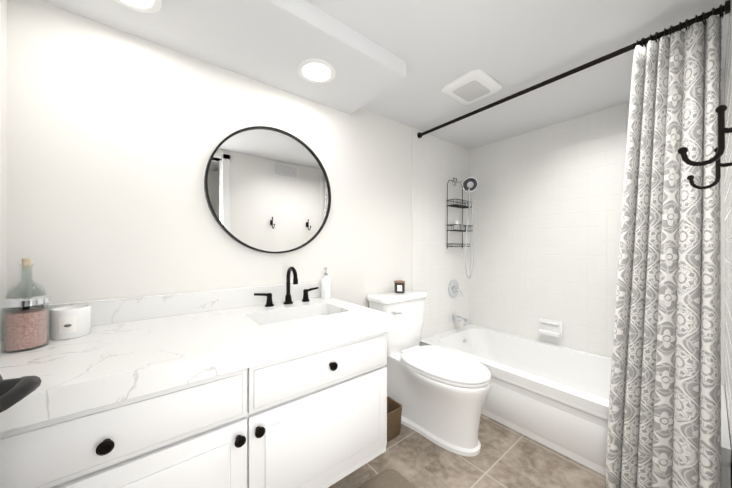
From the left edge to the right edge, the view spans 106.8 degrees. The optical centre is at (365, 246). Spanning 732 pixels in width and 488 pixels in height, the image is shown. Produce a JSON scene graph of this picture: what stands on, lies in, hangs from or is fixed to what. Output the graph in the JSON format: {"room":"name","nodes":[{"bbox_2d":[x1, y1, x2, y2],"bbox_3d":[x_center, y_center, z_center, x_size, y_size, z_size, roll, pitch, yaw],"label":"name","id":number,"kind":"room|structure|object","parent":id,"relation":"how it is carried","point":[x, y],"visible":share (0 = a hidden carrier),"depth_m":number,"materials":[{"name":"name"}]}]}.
{"room":"bathroom","nodes":[
{"label":"bathroom","id":0,"kind":"room"},
{"bbox_2d":[0,0,6,339],"bbox_3d":[-0.543,0.075,-0.058,0.120,2.145,2.500,0,0,-38],"label":"wall","id":1,"kind":"structure","parent":0,"point":[3,193],"depth_m":0.94,"materials":[{"name":"white paint"}]},
{"bbox_2d":[0,0,40,412],"bbox_3d":[-0.421,0.122,0.101,0.257,2.028,0.789,0,0,-38],"label":"door","id":2,"kind":"structure","parent":1,"relation":"in","point":[13,391],"depth_m":0.41,"materials":[{"name":"white"}]},
{"bbox_2d":[7,0,411,307],"bbox_3d":[-0.137,0.078,1.932,3.223,2.145,0.120,0,0,-38],"label":"wall","id":3,"kind":"structure","parent":0,"point":[115,137],"depth_m":1.21,"materials":[{"name":"white paint"}]},
{"bbox_2d":[45,281,320,332],"bbox_3d":[-0.759,0.268,1.349,1.282,0.100,0.020,0,0,-38],"label":"backsplash","id":4,"kind":"structure","parent":3,"relation":"attached to","point":[106,311],"depth_m":1.26,"materials":[{"name":"white stone"}]},
{"bbox_2d":[204,126,330,253],"bbox_3d":[-0.509,-0.312,1.540,0.704,0.704,0.030,0,0,-38],"label":"mirror","id":5,"kind":"object","parent":3,"relation":"attached to","point":[267,189],"visible":1,"depth_m":1.50,"materials":[{"name":"black mirror"}]},
{"bbox_2d":[412,127,469,339],"bbox_3d":[0.726,-0.084,2.531,0.869,1.820,0.008,0,0,-38],"label":"wall tile","id":6,"kind":"structure","parent":3,"relation":"attached to","point":[438,266],"depth_m":2.48,"materials":[{"name":"white tile"}]},
{"bbox_2d":[448,280,463,296],"bbox_3d":[0.864,0.406,2.590,0.170,0.170,0.068,0,0,-38],"label":"valve","id":7,"kind":"object","parent":6,"relation":"attached to","point":[453,288],"visible":1,"depth_m":2.59,"materials":[{"name":"silver metal"}]},
{"bbox_2d":[452,314,467,324],"bbox_3d":[0.894,0.690,2.568,0.062,0.077,0.147,0,0,-38],"label":"spout","id":8,"kind":"object","parent":6,"relation":"attached to","point":[458,318],"visible":1,"depth_m":2.55,"materials":[{"name":"silver metal"}]},
{"bbox_2d":[452,177,477,278],"bbox_3d":[0.918,-0.170,2.531,0.143,0.936,0.230,0,0,-38],"label":"shower head","id":9,"kind":"object","parent":6,"relation":"attached to","point":[469,184],"visible":1,"depth_m":2.49},
{"bbox_2d":[446,178,471,248],"bbox_3d":[0.889,-0.318,2.575,0.278,0.680,0.105,0,0,-38],"label":"caddy shelf","id":10,"kind":"object","parent":9,"relation":"hanging from","point":[456,224],"visible":0.9,"depth_m":2.54,"materials":[{"name":"black metal wire"}]},
{"bbox_2d":[417,0,729,137],"bbox_3d":[0.941,-0.944,1.688,0.048,0.048,1.582,0,0,-38],"label":"curtain rod","id":11,"kind":"object","parent":6,"relation":"attached to","point":[725,8],"visible":0.94,"depth_m":1.41,"materials":[{"name":"black metal"}]},
{"bbox_2d":[605,15,721,487],"bbox_3d":[1.250,0.093,1.165,0.191,2.026,0.341,0,0,-38],"label":"curtain","id":12,"kind":"object","parent":11,"relation":"hanging from","point":[664,422],"visible":1,"depth_m":1.14,"materials":[{"name":"fabric"}]},
{"bbox_2d":[636,4,723,46],"bbox_3d":[1.344,-0.936,1.178,0.052,0.053,0.252,0,0,-38],"label":"curtain rings","id":13,"kind":"object","parent":11,"relation":"hanging from","point":[704,21],"visible":0.56,"depth_m":1.15,"materials":[{"name":"black metal"}]},
{"bbox_2d":[328,413,605,487],"bbox_3d":[0.638,1.179,0.949,3.223,0.060,2.620,0,0,-38],"label":"floor","id":14,"kind":"structure","parent":0,"point":[506,457],"depth_m":1.43,"materials":[{"name":"tile"}]},
{"bbox_2d":[0,325,393,487],"bbox_3d":[-0.573,0.767,1.096,1.261,0.764,0.646,0,0,-38],"label":"bathroom vanity","id":15,"kind":"object","parent":14,"relation":"on","point":[243,387],"depth_m":0.84,"materials":[{"name":"white wood"}]},
{"bbox_2d":[0,297,393,424],"bbox_3d":[-0.569,0.351,1.109,1.282,0.068,0.631,0,0,-38],"label":"countertop","id":16,"kind":"structure","parent":15,"relation":"on","point":[123,357],"depth_m":0.86,"materials":[{"name":"white stone"}]},
{"bbox_2d":[0,295,50,352],"bbox_3d":[-1.063,0.238,0.850,0.100,0.157,0.100,0,0,-38],"label":"jar","id":17,"kind":"object","parent":16,"relation":"on","point":[26,329],"visible":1,"depth_m":0.82,"materials":[{"name":"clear glass"}]},
{"bbox_2d":[6,258,46,312],"bbox_3d":[-1.167,0.179,0.934,0.088,0.275,0.088,0,0,-38],"label":"bottle","id":18,"kind":"object","parent":16,"relation":"on","point":[26,263],"visible":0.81,"depth_m":0.93,"materials":[{"name":"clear glass"}]},
{"bbox_2d":[50,305,90,339],"bbox_3d":[-1.044,0.267,0.960,0.100,0.100,0.111,0,0,-38],"label":"candle","id":19,"kind":"object","parent":16,"relation":"on","point":[70,322],"visible":0.98,"depth_m":0.93,"materials":[{"name":"white wax"}]},
{"bbox_2d":[254,267,318,306],"bbox_3d":[-0.406,0.213,1.480,0.372,0.208,0.137,0,0,-38],"label":"faucet","id":20,"kind":"object","parent":16,"relation":"on","point":[288,300],"visible":1,"depth_m":1.50,"materials":[{"name":"black metal"}]},
{"bbox_2d":[264,313,319,324],"bbox_3d":[-0.322,0.445,1.307,0.453,0.143,0.284,0,0,-38],"label":"sink","id":21,"kind":"object","parent":16,"relation":"in","point":[309,314],"depth_m":1.42,"materials":[{"name":"white ceramic"}]},
{"bbox_2d":[321,267,330,298],"bbox_3d":[-0.247,0.221,1.672,0.063,0.193,0.064,0,0,-38],"label":"soap dispenser","id":22,"kind":"object","parent":16,"relation":"on","point":[325,287],"visible":1,"depth_m":1.65,"materials":[{"name":"white"}]},
{"bbox_2d":[358,469,414,487],"bbox_3d":[-0.098,1.141,0.878,1.020,0.016,0.560,0,0,-38],"label":"rug","id":23,"kind":"object","parent":14,"relation":"on","point":[389,478],"visible":1,"depth_m":1.31,"materials":[{"name":"beige fabric"}]},
{"bbox_2d":[387,397,401,441],"bbox_3d":[0.124,1.065,1.678,0.155,0.170,0.155,0,0,-38],"label":"basket","id":24,"kind":"object","parent":14,"relation":"on","point":[394,410],"visible":0.38,"depth_m":1.63,"materials":[{"name":"wicker"}]},
{"bbox_2d":[367,289,490,456],"bbox_3d":[0.411,0.747,1.775,0.458,0.806,0.792,0,0,-38],"label":"toilet","id":25,"kind":"object","parent":14,"relation":"on","point":[439,394],"visible":0.92,"depth_m":1.65,"materials":[{"name":"white ceramic"}]},
{"bbox_2d":[394,280,404,292],"bbox_3d":[0.251,0.301,2.027,0.080,0.086,0.080,0,0,-38],"label":"candle","id":26,"kind":"object","parent":25,"relation":"on","point":[399,286],"visible":1,"depth_m":2.00,"materials":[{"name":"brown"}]},
{"bbox_2d":[419,324,730,487],"bbox_3d":[1.246,0.973,1.926,0.797,0.355,1.580,0,0,-38],"label":"bathtub","id":27,"kind":"object","parent":14,"relation":"on","point":[553,396],"visible":0.35,"depth_m":1.72,"materials":[{"name":"white ceramic"}]},
{"bbox_2d":[306,0,728,149],"bbox_3d":[0.638,-1.036,0.952,3.223,0.080,2.620,0,0,-38],"label":"ceiling","id":28,"kind":"structure","parent":0,"point":[513,46],"depth_m":1.38,"materials":[{"name":"white paint"}]},
{"bbox_2d":[39,0,405,114],"bbox_3d":[-0.527,-0.953,1.212,1.478,0.084,0.528,0,0,-38],"label":"ceiling soffit","id":29,"kind":"structure","parent":28,"relation":"attached to","point":[274,43],"depth_m":1.21,"materials":[{"name":"white paint"}]},
{"bbox_2d":[114,0,161,12],"bbox_3d":[-0.843,-0.907,0.959,0.196,0.009,0.196,0,0,-38],"label":"recessed light","id":30,"kind":"object","parent":29,"relation":"attached to","point":[148,6],"visible":1,"depth_m":1.02,"materials":[{"name":"white"}]},
{"bbox_2d":[297,58,335,83],"bbox_3d":[-0.257,-0.907,1.414,0.196,0.009,0.196,0,0,-38],"label":"recessed light","id":31,"kind":"object","parent":29,"relation":"attached to","point":[314,70],"visible":1,"depth_m":1.40,"materials":[{"name":"white"}]},
{"bbox_2d":[442,69,501,104],"bbox_3d":[0.661,-0.982,1.703,0.310,0.026,0.270,0,0,-38],"label":"fan","id":32,"kind":"object","parent":28,"relation":"attached to","point":[471,86],"visible":1,"depth_m":1.66,"materials":[{"name":"white plastic"}]},
{"bbox_2d":[729,437,731,487],"bbox_3d":[1.317,0.077,0.888,1.993,2.145,0.120,0,0,-38],"label":"wall","id":33,"kind":"structure","parent":0,"point":[731,470],"depth_m":1.23,"materials":[{"name":"white paint"}]},
{"bbox_2d":[677,105,731,165],"bbox_3d":[0.840,-0.268,0.659,0.024,0.139,0.112,0,0,-38],"label":"hook","id":34,"kind":"object","parent":33,"relation":"attached to","point":[720,110],"visible":1,"depth_m":0.65,"materials":[{"name":"black metal"}]},
{"bbox_2d":[686,147,731,188],"bbox_3d":[1.186,-0.268,0.932,0.024,0.139,0.112,0,0,-38],"label":"hook","id":35,"kind":"object","parent":33,"relation":"attached to","point":[718,166],"visible":0.81,"depth_m":0.92,"materials":[{"name":"black metal"}]},
{"bbox_2d":[724,0,731,456],"bbox_3d":[1.713,-0.085,1.282,0.869,1.820,0.008,0,0,-38],"label":"wall tile","id":36,"kind":"structure","parent":33,"relation":"attached to","point":[728,217],"depth_m":1.21,"materials":[{"name":"white tile"}]},
{"bbox_3d":[1.893,0.078,1.864,0.120,2.145,2.500,0,0,-38],"label":"wall","id":37,"kind":"structure","parent":0,"visible":0},
{"bbox_2d":[470,73,724,388],"bbox_3d":[1.564,-0.084,2.178,0.008,1.820,1.600,0,0,-38],"label":"wall tile","id":38,"kind":"structure","parent":37,"relation":"attached to","point":[547,206],"depth_m":2.21,"materials":[{"name":"white tile"}]},
{"bbox_2d":[538,318,562,337],"bbox_3d":[1.495,0.666,2.212,0.055,0.130,0.170,0,0,-38],"label":"soap dish","id":39,"kind":"object","parent":38,"relation":"attached to","point":[551,328],"visible":1,"depth_m":2.20,"materials":[{"name":"white ceramic"}]}
]}

